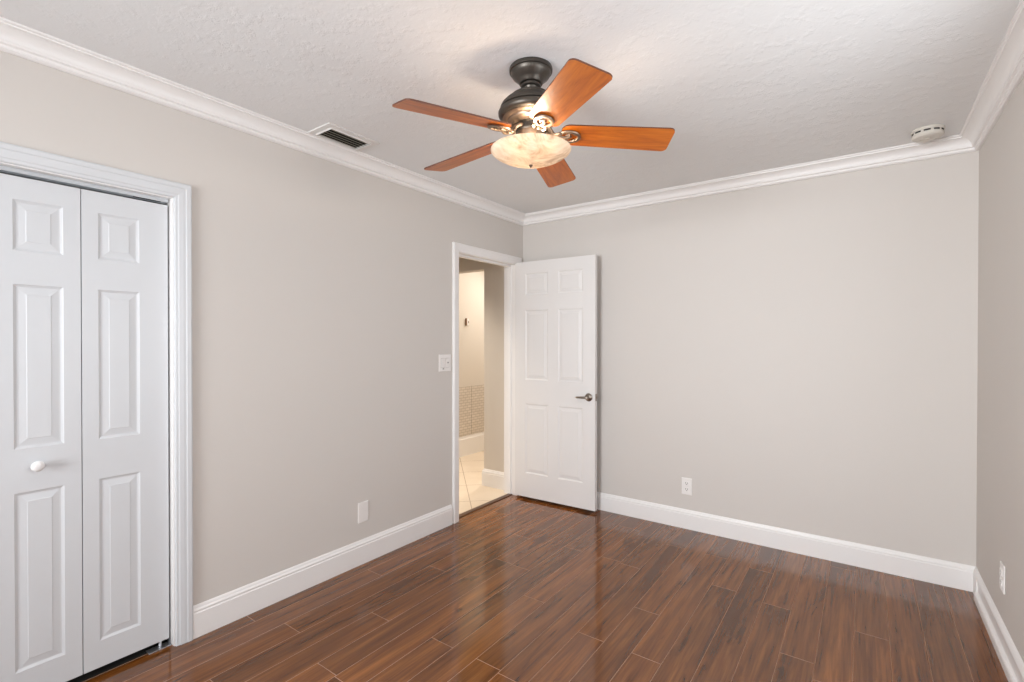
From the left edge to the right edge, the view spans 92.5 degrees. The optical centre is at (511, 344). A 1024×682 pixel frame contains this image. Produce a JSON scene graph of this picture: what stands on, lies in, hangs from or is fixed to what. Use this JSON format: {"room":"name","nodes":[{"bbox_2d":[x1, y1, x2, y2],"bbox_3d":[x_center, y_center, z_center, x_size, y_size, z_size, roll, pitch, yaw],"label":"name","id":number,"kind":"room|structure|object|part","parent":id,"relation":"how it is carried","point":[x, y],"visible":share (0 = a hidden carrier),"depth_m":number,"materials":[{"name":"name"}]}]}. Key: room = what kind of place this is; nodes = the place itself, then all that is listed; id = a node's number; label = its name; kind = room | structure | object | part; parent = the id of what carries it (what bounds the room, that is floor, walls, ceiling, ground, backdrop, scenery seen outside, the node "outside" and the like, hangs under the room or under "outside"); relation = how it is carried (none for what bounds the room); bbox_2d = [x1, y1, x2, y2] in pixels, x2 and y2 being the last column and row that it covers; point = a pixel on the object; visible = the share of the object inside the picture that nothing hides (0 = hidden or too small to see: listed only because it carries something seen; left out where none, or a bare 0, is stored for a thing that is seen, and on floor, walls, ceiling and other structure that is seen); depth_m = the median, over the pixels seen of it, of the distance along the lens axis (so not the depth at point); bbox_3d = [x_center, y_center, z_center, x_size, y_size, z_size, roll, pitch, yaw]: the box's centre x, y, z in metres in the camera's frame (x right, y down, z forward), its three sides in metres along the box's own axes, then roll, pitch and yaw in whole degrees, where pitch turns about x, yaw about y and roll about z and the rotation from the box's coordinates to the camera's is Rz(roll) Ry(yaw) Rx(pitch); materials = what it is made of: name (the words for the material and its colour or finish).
{"room":"empty bedroom","nodes":[
{"label":"empty bedroom","id":0,"kind":"room"},
{"bbox_2d":[0,172,122,196],"bbox_3d":[-2.165,0.111,1.928,0.600,2.440,1.410,0,0,36],"label":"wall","id":1,"kind":"structure","parent":0,"point":[0,172],"depth_m":2.34,"materials":[{"name":"grey paint"}]},
{"bbox_2d":[123,196,160,203],"bbox_3d":[-0.336,0.095,4.536,1.960,2.440,5.200,0,0,36],"label":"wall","id":2,"kind":"structure","parent":0,"point":[123,196],"depth_m":2.39,"materials":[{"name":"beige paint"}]},
{"bbox_2d":[0,51,522,605],"bbox_3d":[-1.531,0.110,2.192,0.120,2.440,5.400,0,0,36],"label":"wall","id":3,"kind":"structure","parent":0,"point":[322,289],"depth_m":2.58,"materials":[{"name":"grey paint"}]},
{"bbox_2d":[0,165,167,203],"bbox_3d":[-1.874,-0.627,1.685,0.036,0.016,1.186,0,0,36],"label":"door track","id":4,"kind":"object","parent":3,"relation":"attached to","point":[4,169],"visible":1,"depth_m":1.92,"materials":[{"name":"grey metal"}]},
{"bbox_2d":[0,173,82,681],"bbox_3d":[-1.771,0.347,1.801,0.070,1.910,0.292,0,0,36],"label":"door","id":5,"kind":"structure","parent":4,"relation":"hanging from","point":[41,640],"depth_m":1.83,"materials":[{"name":"white paint"}]},
{"bbox_3d":[-1.750,0.449,1.805,0.040,0.039,0.039,0,0,36],"label":"knob","id":6,"kind":"part","parent":5,"relation":"part of","materials":[{"name":"white ceramic"}]},
{"bbox_2d":[80,189,168,673],"bbox_3d":[-1.615,0.346,2.052,0.030,1.910,0.292,0,0,36],"label":"door","id":7,"kind":"structure","parent":4,"relation":"hanging from","point":[124,241],"depth_m":2.03,"materials":[{"name":"white paint"}]},
{"bbox_2d":[0,142,192,645],"bbox_3d":[-1.879,0.313,1.694,0.139,2.039,1.340,0,0,36],"label":"door frame","id":8,"kind":"structure","parent":3,"relation":"attached to","point":[181,193],"depth_m":2.16,"materials":[{"name":"white paint"}]},
{"bbox_2d":[0,17,525,225],"bbox_3d":[-1.445,-1.070,2.124,0.089,0.078,5.400,0,0,36],"label":"crown molding","id":9,"kind":"structure","parent":3,"relation":"attached to","point":[16,39],"depth_m":2.21,"materials":[{"name":"white paint"}]},
{"bbox_2d":[193,505,452,638],"bbox_3d":[-0.942,1.254,2.903,0.015,0.144,1.710,0,0,36],"label":"baseboard","id":10,"kind":"structure","parent":3,"relation":"attached to","point":[212,614],"depth_m":2.66,"materials":[{"name":"white paint"}]},
{"bbox_2d":[358,500,367,523],"bbox_3d":[-0.901,1.015,2.965,0.008,0.122,0.074,0,0,36],"label":"wall plate","id":11,"kind":"object","parent":3,"relation":"attached to","point":[363,506],"visible":1,"depth_m":2.96,"materials":[{"name":"white plastic"}]},
{"bbox_2d":[439,354,450,371],"bbox_3d":[-0.483,0.135,3.535,0.012,0.122,0.122,0,0,36],"label":"light switch","id":12,"kind":"object","parent":3,"relation":"attached to","point":[444,359],"visible":1,"depth_m":3.53,"materials":[{"name":"white plastic"}]},
{"bbox_2d":[452,242,521,523],"bbox_3d":[-0.233,0.283,3.995,0.158,2.072,0.872,0,0,36],"label":"door frame","id":13,"kind":"structure","parent":3,"relation":"attached to","point":[509,267],"depth_m":4.17,"materials":[{"name":"white paint"}]},
{"bbox_2d":[515,255,596,510],"bbox_3d":[0.338,0.301,4.015,0.772,1.993,0.123,0,0,34],"label":"door","id":14,"kind":"structure","parent":13,"relation":"attached to","point":[556,299],"depth_m":3.99,"materials":[{"name":"white paint"}]},
{"bbox_3d":[0.541,0.416,3.818,0.106,0.023,0.024,0,0,34],"label":"lever","id":15,"kind":"part","parent":14,"relation":"part of","materials":[{"name":"silver metal"}]},
{"bbox_2d":[459,271,483,386],"bbox_3d":[-1.090,0.091,5.079,0.100,2.440,5.200,0,0,36],"label":"wall","id":16,"kind":"structure","parent":0,"point":[471,285],"depth_m":5.84,"materials":[{"name":"beige paint"}]},
{"bbox_2d":[459,384,483,436],"bbox_3d":[-0.462,0.783,5.863,0.010,0.578,3.000,0,0,36],"label":"wainscot","id":17,"kind":"structure","parent":16,"relation":"attached to","point":[471,398],"depth_m":5.83,"materials":[{"name":"beige tile"}]},
{"bbox_2d":[459,431,483,457],"bbox_3d":[-1.044,1.195,5.053,0.016,0.234,5.000,0,0,36],"label":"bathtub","id":18,"kind":"structure","parent":16,"relation":"attached to","point":[472,443],"depth_m":5.82,"materials":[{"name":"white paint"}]},
{"bbox_2d":[0,0,1019,213],"bbox_3d":[-0.283,-1.153,1.286,3.193,0.100,5.640,0,0,36],"label":"ceiling","id":19,"kind":"structure","parent":0,"point":[743,86],"depth_m":1.95,"materials":[{"name":"white paint"}]},
{"bbox_2d":[308,122,379,151],"bbox_3d":[-0.904,-1.106,2.639,0.200,0.013,0.314,0,0,36],"label":"ceiling vent","id":20,"kind":"object","parent":19,"relation":"in","point":[331,132],"visible":1,"depth_m":2.62,"materials":[{"name":"white metal"}]},
{"bbox_2d":[392,57,674,186],"bbox_3d":[0.046,-0.908,1.989,1.070,0.400,1.119,0,0,36],"label":"ceiling fan","id":21,"kind":"object","parent":19,"relation":"hanging from","point":[529,113],"visible":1,"depth_m":1.89,"materials":[{"name":"brown wood"}]},
{"bbox_3d":[-0.203,-0.827,1.772,0.437,0.006,0.146,-4,15,-35],"label":"blade","id":22,"kind":"part","parent":21,"relation":"part of","materials":[{"name":"brown wood"}]},
{"bbox_3d":[-0.196,-0.829,2.172,0.437,0.006,0.146,-4,10,37],"label":"blade","id":23,"kind":"part","parent":21,"relation":"part of","materials":[{"name":"brown wood"}]},
{"bbox_3d":[0.075,-0.749,1.968,0.323,0.063,0.323,0,0,36],"label":"lamp shade","id":24,"kind":"part","parent":21,"relation":"part of","materials":[{"name":"white glass"}]},
{"bbox_3d":[0.186,-0.830,2.288,0.146,0.006,0.437,-13,-7,18],"label":"blade","id":25,"kind":"part","parent":21,"relation":"part of","materials":[{"name":"brown wood"}]},
{"bbox_3d":[0.175,-0.826,1.642,0.146,0.006,0.437,13,0,-17],"label":"blade","id":26,"kind":"part","parent":21,"relation":"part of","materials":[{"name":"brown wood"}]},
{"bbox_3d":[0.415,-0.828,1.961,0.437,0.006,0.146,3,-12,1],"label":"blade","id":27,"kind":"part","parent":21,"relation":"part of","materials":[{"name":"brown wood"}]},
{"bbox_2d":[910,124,944,142],"bbox_3d":[2.152,-1.086,2.536,0.138,0.048,0.138,0,0,36],"label":"smoke detector","id":28,"kind":"object","parent":19,"relation":"attached to","point":[927,133],"visible":1,"depth_m":2.50,"materials":[{"name":"white plastic"}]},
{"bbox_2d":[67,451,1007,681],"bbox_3d":[-0.136,1.353,2.673,4.313,0.050,7.800,0,0,36],"label":"floor","id":29,"kind":"structure","parent":0,"point":[519,588],"depth_m":2.37,"materials":[{"name":"brown wood"}]},
{"bbox_2d":[146,637,171,654],"bbox_3d":[-1.545,1.315,2.143,0.041,0.029,0.085,0,0,36],"label":"pivot bracket","id":30,"kind":"object","parent":29,"relation":"on","point":[161,645],"visible":0.98,"depth_m":2.15,"materials":[{"name":"silver metal"}]},
{"bbox_2d":[459,493,511,517],"bbox_3d":[-0.228,1.317,3.998,0.043,0.011,0.739,0,0,36],"label":"threshold","id":31,"kind":"object","parent":29,"relation":"on","point":[508,494],"visible":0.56,"depth_m":3.98,"materials":[{"name":"brown wood"}]},
{"bbox_2d":[459,151,978,565],"bbox_3d":[0.824,0.101,3.875,4.413,2.440,0.156,0,0,36],"label":"wall","id":32,"kind":"structure","parent":0,"point":[802,353],"depth_m":3.12,"materials":[{"name":"grey paint"}]},
{"bbox_2d":[482,469,503,489],"bbox_3d":[-0.131,1.238,4.526,0.288,0.156,0.115,0,0,36],"label":"baseboard","id":33,"kind":"structure","parent":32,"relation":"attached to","point":[490,478],"depth_m":4.49,"materials":[{"name":"white paint"}]},
{"bbox_2d":[682,477,691,495],"bbox_3d":[1.254,1.020,3.514,0.073,0.120,0.009,0,0,36],"label":"electrical outlet","id":34,"kind":"object","parent":32,"relation":"attached to","point":[686,482],"visible":1,"depth_m":3.51,"materials":[{"name":"white plastic"}]},
{"bbox_2d":[523,135,975,225],"bbox_3d":[1.269,-1.077,3.441,2.953,0.078,0.089,0,0,36],"label":"crown molding","id":35,"kind":"structure","parent":32,"relation":"attached to","point":[950,145],"depth_m":3.15,"materials":[{"name":"white paint"}]},
{"bbox_2d":[597,492,975,591],"bbox_3d":[1.289,1.255,3.486,2.953,0.136,0.015,0,0,36],"label":"baseboard","id":36,"kind":"structure","parent":32,"relation":"attached to","point":[917,567],"depth_m":3.08,"materials":[{"name":"white paint"}]},
{"bbox_2d":[976,77,1023,661],"bbox_3d":[0.962,0.123,0.396,0.120,2.440,5.400,0,0,36],"label":"wall","id":37,"kind":"structure","parent":0,"point":[1000,374],"depth_m":2.15,"materials":[{"name":"grey paint"}]},
{"bbox_2d":[959,0,1023,150],"bbox_3d":[0.878,-1.058,0.449,0.089,0.078,5.400,0,0,36],"label":"crown molding","id":38,"kind":"structure","parent":37,"relation":"attached to","point":[1005,73],"depth_m":2.01,"materials":[{"name":"white paint"}]},
{"bbox_2d":[973,567,1023,681],"bbox_3d":[0.903,1.275,0.446,0.024,0.136,5.400,0,0,36],"label":"baseboard","id":39,"kind":"structure","parent":37,"relation":"attached to","point":[1010,659],"depth_m":2.13,"materials":[{"name":"white paint"}]},
{"bbox_2d":[1000,561,1004,594],"bbox_3d":[2.118,1.008,2.117,0.009,0.120,0.073,0,0,36],"label":"electrical outlet","id":40,"kind":"object","parent":37,"relation":"attached to","point":[1002,567],"visible":1,"depth_m":2.10,"materials":[{"name":"white plastic"}]}
]}

